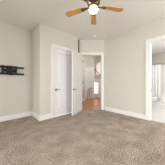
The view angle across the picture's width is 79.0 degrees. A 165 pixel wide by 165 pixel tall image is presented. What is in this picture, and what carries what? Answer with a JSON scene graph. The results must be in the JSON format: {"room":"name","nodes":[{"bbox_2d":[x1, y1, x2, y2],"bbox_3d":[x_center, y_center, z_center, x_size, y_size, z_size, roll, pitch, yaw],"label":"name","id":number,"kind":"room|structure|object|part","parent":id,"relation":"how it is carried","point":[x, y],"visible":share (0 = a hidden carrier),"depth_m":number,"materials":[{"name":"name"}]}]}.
{"room":"bedroom","nodes":[
{"label":"bedroom","id":0,"kind":"room"},
{"bbox_2d":[0,21,31,116],"bbox_3d":[-2.985,-0.275,1.868,4.010,2.650,0.120,0,0,-43],"label":"wall","id":1,"kind":"structure","parent":0,"point":[15,42],"depth_m":2.81,"materials":[{"name":"paint"}]},
{"bbox_2d":[0,65,23,74],"bbox_3d":[-2.052,-0.340,2.583,0.950,0.250,0.099,0,0,-43],"label":"mount","id":2,"kind":"object","parent":1,"relation":"attached to","point":[10,70],"visible":1,"depth_m":2.66,"materials":[{"name":"black metal"}]},
{"bbox_2d":[0,111,31,121],"bbox_3d":[-2.938,0.935,1.818,3.770,0.130,0.018,0,0,-43],"label":"baseboard","id":3,"kind":"structure","parent":1,"relation":"attached to","point":[25,114],"depth_m":2.80,"materials":[{"name":"paint"}]},
{"bbox_2d":[32,25,37,113],"bbox_3d":[-1.342,-0.275,2.958,0.120,2.650,0.519,0,0,-43],"label":"wall","id":4,"kind":"structure","parent":0,"point":[35,31],"depth_m":2.88,"materials":[{"name":"paint"}]},
{"bbox_2d":[32,111,39,120],"bbox_3d":[-1.340,0.935,2.855,0.017,0.130,0.640,0,0,-43],"label":"baseboard","id":5,"kind":"structure","parent":4,"relation":"attached to","point":[35,115],"depth_m":2.77,"materials":[{"name":"paint"}]},
{"bbox_2d":[38,23,77,115],"bbox_3d":[-0.673,-0.275,3.268,1.523,2.650,0.304,0,0,-43],"label":"wall","id":6,"kind":"structure","parent":0,"point":[47,35],"depth_m":2.76,"materials":[{"name":"paint"}]},
{"bbox_2d":[40,114,50,120],"bbox_3d":[-1.008,0.935,2.738,0.310,0.130,0.016,0,0,-43],"label":"baseboard","id":7,"kind":"structure","parent":6,"relation":"attached to","point":[48,116],"depth_m":2.73,"materials":[{"name":"paint"}]},
{"bbox_2d":[54,48,71,116],"bbox_3d":[-0.537,-0.019,3.182,0.789,2.014,0.090,0,0,-43],"label":"door","id":8,"kind":"structure","parent":6,"relation":"in","point":[62,59],"depth_m":3.12,"materials":[{"name":"paint"}]},
{"bbox_2d":[51,43,77,117],"bbox_3d":[-0.572,-0.062,3.220,0.985,2.125,0.144,0,0,-43],"label":"trim","id":9,"kind":"structure","parent":6,"relation":"attached to","point":[53,46],"depth_m":2.86,"materials":[{"name":"paint"}]},
{"bbox_2d":[71,49,82,115],"bbox_3d":[-0.165,-0.019,3.353,0.145,2.014,0.735,0,0,24],"label":"door","id":10,"kind":"structure","parent":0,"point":[77,82],"depth_m":3.25,"materials":[{"name":"paint"}]},
{"bbox_2d":[0,97,164,164],"bbox_3d":[0.342,1.024,2.467,9.460,0.051,9.149,0,0,-43],"label":"floor","id":11,"kind":"structure","parent":0,"point":[89,136],"depth_m":1.77,"materials":[{"name":"carpet"}]},
{"bbox_2d":[87,87,91,99],"bbox_3d":[0.425,0.633,6.000,0.268,0.734,0.036,0,0,0],"label":"stair railing","id":12,"kind":"object","parent":11,"relation":"on","point":[91,87],"visible":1,"depth_m":5.99,"materials":[{"name":"metal"}]},
{"bbox_2d":[153,93,164,104],"bbox_3d":[4.219,0.750,4.641,0.780,0.499,2.056,0,0,-43],"label":"bathtub","id":13,"kind":"object","parent":11,"relation":"on","point":[162,101],"visible":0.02,"depth_m":4.68,"materials":[{"name":"white ceramic"}]},
{"bbox_2d":[161,65,164,92],"bbox_3d":[4.225,-0.215,4.649,0.799,1.430,2.059,0,0,-43],"label":"tub surround","id":14,"kind":"object","parent":13,"relation":"on","point":[162,66],"visible":0.09,"depth_m":5.21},
{"bbox_2d":[0,0,164,53],"bbox_3d":[1.114,-1.650,1.636,9.700,0.100,7.120,0,0,-43],"label":"ceiling","id":15,"kind":"structure","parent":0,"point":[25,14],"depth_m":2.41,"materials":[{"name":"paint"}]},
{"bbox_2d":[66,0,122,24],"bbox_3d":[0.199,-1.383,1.686,1.020,0.433,1.010,0,0,0],"label":"ceiling fan","id":16,"kind":"object","parent":15,"relation":"hanging from","point":[93,5],"visible":1,"depth_m":1.71,"materials":[{"name":"brown wood"}]},
{"bbox_3d":[-0.124,-1.280,1.803,0.395,0.027,0.110,0,0,25],"label":"blade","id":17,"kind":"part","parent":16,"relation":"part of","materials":[{"name":"brown wood"}]},
{"bbox_3d":[0.182,-1.210,1.660,0.148,0.086,0.148,0,0,0],"label":"globe","id":18,"kind":"part","parent":16,"relation":"part of"},
{"bbox_3d":[0.223,-1.280,1.995,0.110,0.027,0.395,0,0,7],"label":"blade","id":19,"kind":"part","parent":16,"relation":"part of","materials":[{"name":"brown wood"}]},
{"bbox_3d":[0.513,-1.280,1.724,0.395,0.027,0.110,0,0,-11],"label":"blade","id":20,"kind":"part","parent":16,"relation":"part of","materials":[{"name":"brown wood"}]},
{"bbox_2d":[82,56,84,97],"bbox_3d":[-0.677,-0.420,5.610,1.645,2.840,0.120,0,0,0],"label":"wall","id":21,"kind":"structure","parent":0,"point":[83,57],"depth_m":5.55,"materials":[{"name":"paint"}]},
{"bbox_2d":[85,56,93,68],"bbox_3d":[0.432,-0.420,6.260,0.575,2.840,0.120,0,0,0],"label":"wall","id":22,"kind":"structure","parent":0,"point":[89,60],"depth_m":6.20,"materials":[{"name":"paint"}]},
{"bbox_2d":[86,69,92,98],"bbox_3d":[0.435,0.049,6.189,0.430,1.878,0.018,0,0,0],"label":"door","id":23,"kind":"structure","parent":22,"relation":"in","point":[89,72],"depth_m":6.18,"materials":[{"name":"paint"}]},
{"bbox_2d":[85,67,93,98],"bbox_3d":[0.435,0.018,6.188,0.570,1.965,0.024,0,0,0],"label":"trim","id":24,"kind":"structure","parent":22,"relation":"attached to","point":[85,67],"depth_m":6.18,"materials":[{"name":"paint"}]},
{"bbox_2d":[79,40,103,51],"bbox_3d":[0.677,-0.275,3.780,1.685,2.650,0.120,0,0,0],"label":"wall","id":25,"kind":"structure","parent":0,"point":[84,45],"depth_m":3.72,"materials":[{"name":"paint"}]},
{"bbox_2d":[79,52,103,109],"bbox_3d":[0.335,-0.068,3.768,0.914,2.135,0.144,0,0,0],"label":"door frame","id":26,"kind":"structure","parent":25,"relation":"attached to","point":[101,54],"depth_m":3.70,"materials":[{"name":"paint"}]},
{"bbox_2d":[94,57,100,78],"bbox_3d":[0.777,-0.420,7.060,1.265,2.840,0.120,0,0,0],"label":"wall","id":27,"kind":"structure","parent":0,"point":[97,60],"depth_m":7.00,"materials":[{"name":"paint"}]},
{"bbox_2d":[94,83,97,93],"bbox_3d":[0.960,0.355,6.963,0.250,0.770,0.017,0,0,0],"label":"window","id":28,"kind":"structure","parent":27,"relation":"in","point":[95,84],"depth_m":6.97,"materials":[{"name":"glass"}]},
{"bbox_2d":[94,79,100,96],"bbox_3d":[1.055,0.355,6.977,0.710,1.290,0.044,0,0,0],"label":"trim","id":29,"kind":"structure","parent":27,"relation":"attached to","point":[98,81],"depth_m":6.97,"materials":[{"name":"paint"}]},
{"bbox_2d":[96,62,100,74],"bbox_3d":[1.165,-1.004,7.022,0.490,0.928,0.095,0,0,0],"label":"window","id":30,"kind":"structure","parent":27,"relation":"in","point":[98,66],"depth_m":7.06,"materials":[{"name":"glass"}]},
{"bbox_2d":[104,17,164,114],"bbox_3d":[2.647,-0.275,1.831,0.121,2.650,5.318,0,0,-43],"label":"wall","id":31,"kind":"structure","parent":0,"point":[124,53],"depth_m":3.07,"materials":[{"name":"paint"}]},
{"bbox_2d":[105,107,145,119],"bbox_3d":[1.271,0.935,3.211,0.017,0.130,1.324,0,0,-43],"label":"baseboard","id":32,"kind":"structure","parent":31,"relation":"attached to","point":[137,115],"depth_m":3.09,"materials":[{"name":"paint"}]},
{"bbox_2d":[146,35,164,120],"bbox_3d":[2.108,-0.083,2.393,0.144,2.165,1.005,0,0,-43],"label":"trim","id":33,"kind":"structure","parent":31,"relation":"attached to","point":[149,42],"depth_m":2.67,"materials":[{"name":"paint"}]},
{"bbox_2d":[152,52,164,92],"bbox_3d":[4.902,-0.275,4.596,0.120,2.650,3.060,0,0,-43],"label":"wall","id":34,"kind":"structure","parent":0,"point":[157,58],"depth_m":5.38,"materials":[{"name":"paint"}]},
{"bbox_3d":[2.569,-0.275,4.599,3.535,2.650,0.120,0,0,-43],"label":"wall","id":35,"kind":"structure","parent":0,"visible":0},
{"bbox_3d":[3.884,-0.900,4.311,0.070,0.070,2.048,0,0,-43],"label":"shower rod","id":36,"kind":"object","parent":35,"relation":"attached to","visible":0},
{"bbox_2d":[152,64,160,99],"bbox_3d":[3.418,-0.058,4.813,0.044,1.717,0.602,0,0,-43],"label":"shower curtain","id":37,"kind":"object","parent":36,"relation":"hanging from","point":[156,69],"visible":0.53,"depth_m":4.73,"materials":[{"name":"fabric"}]}
]}

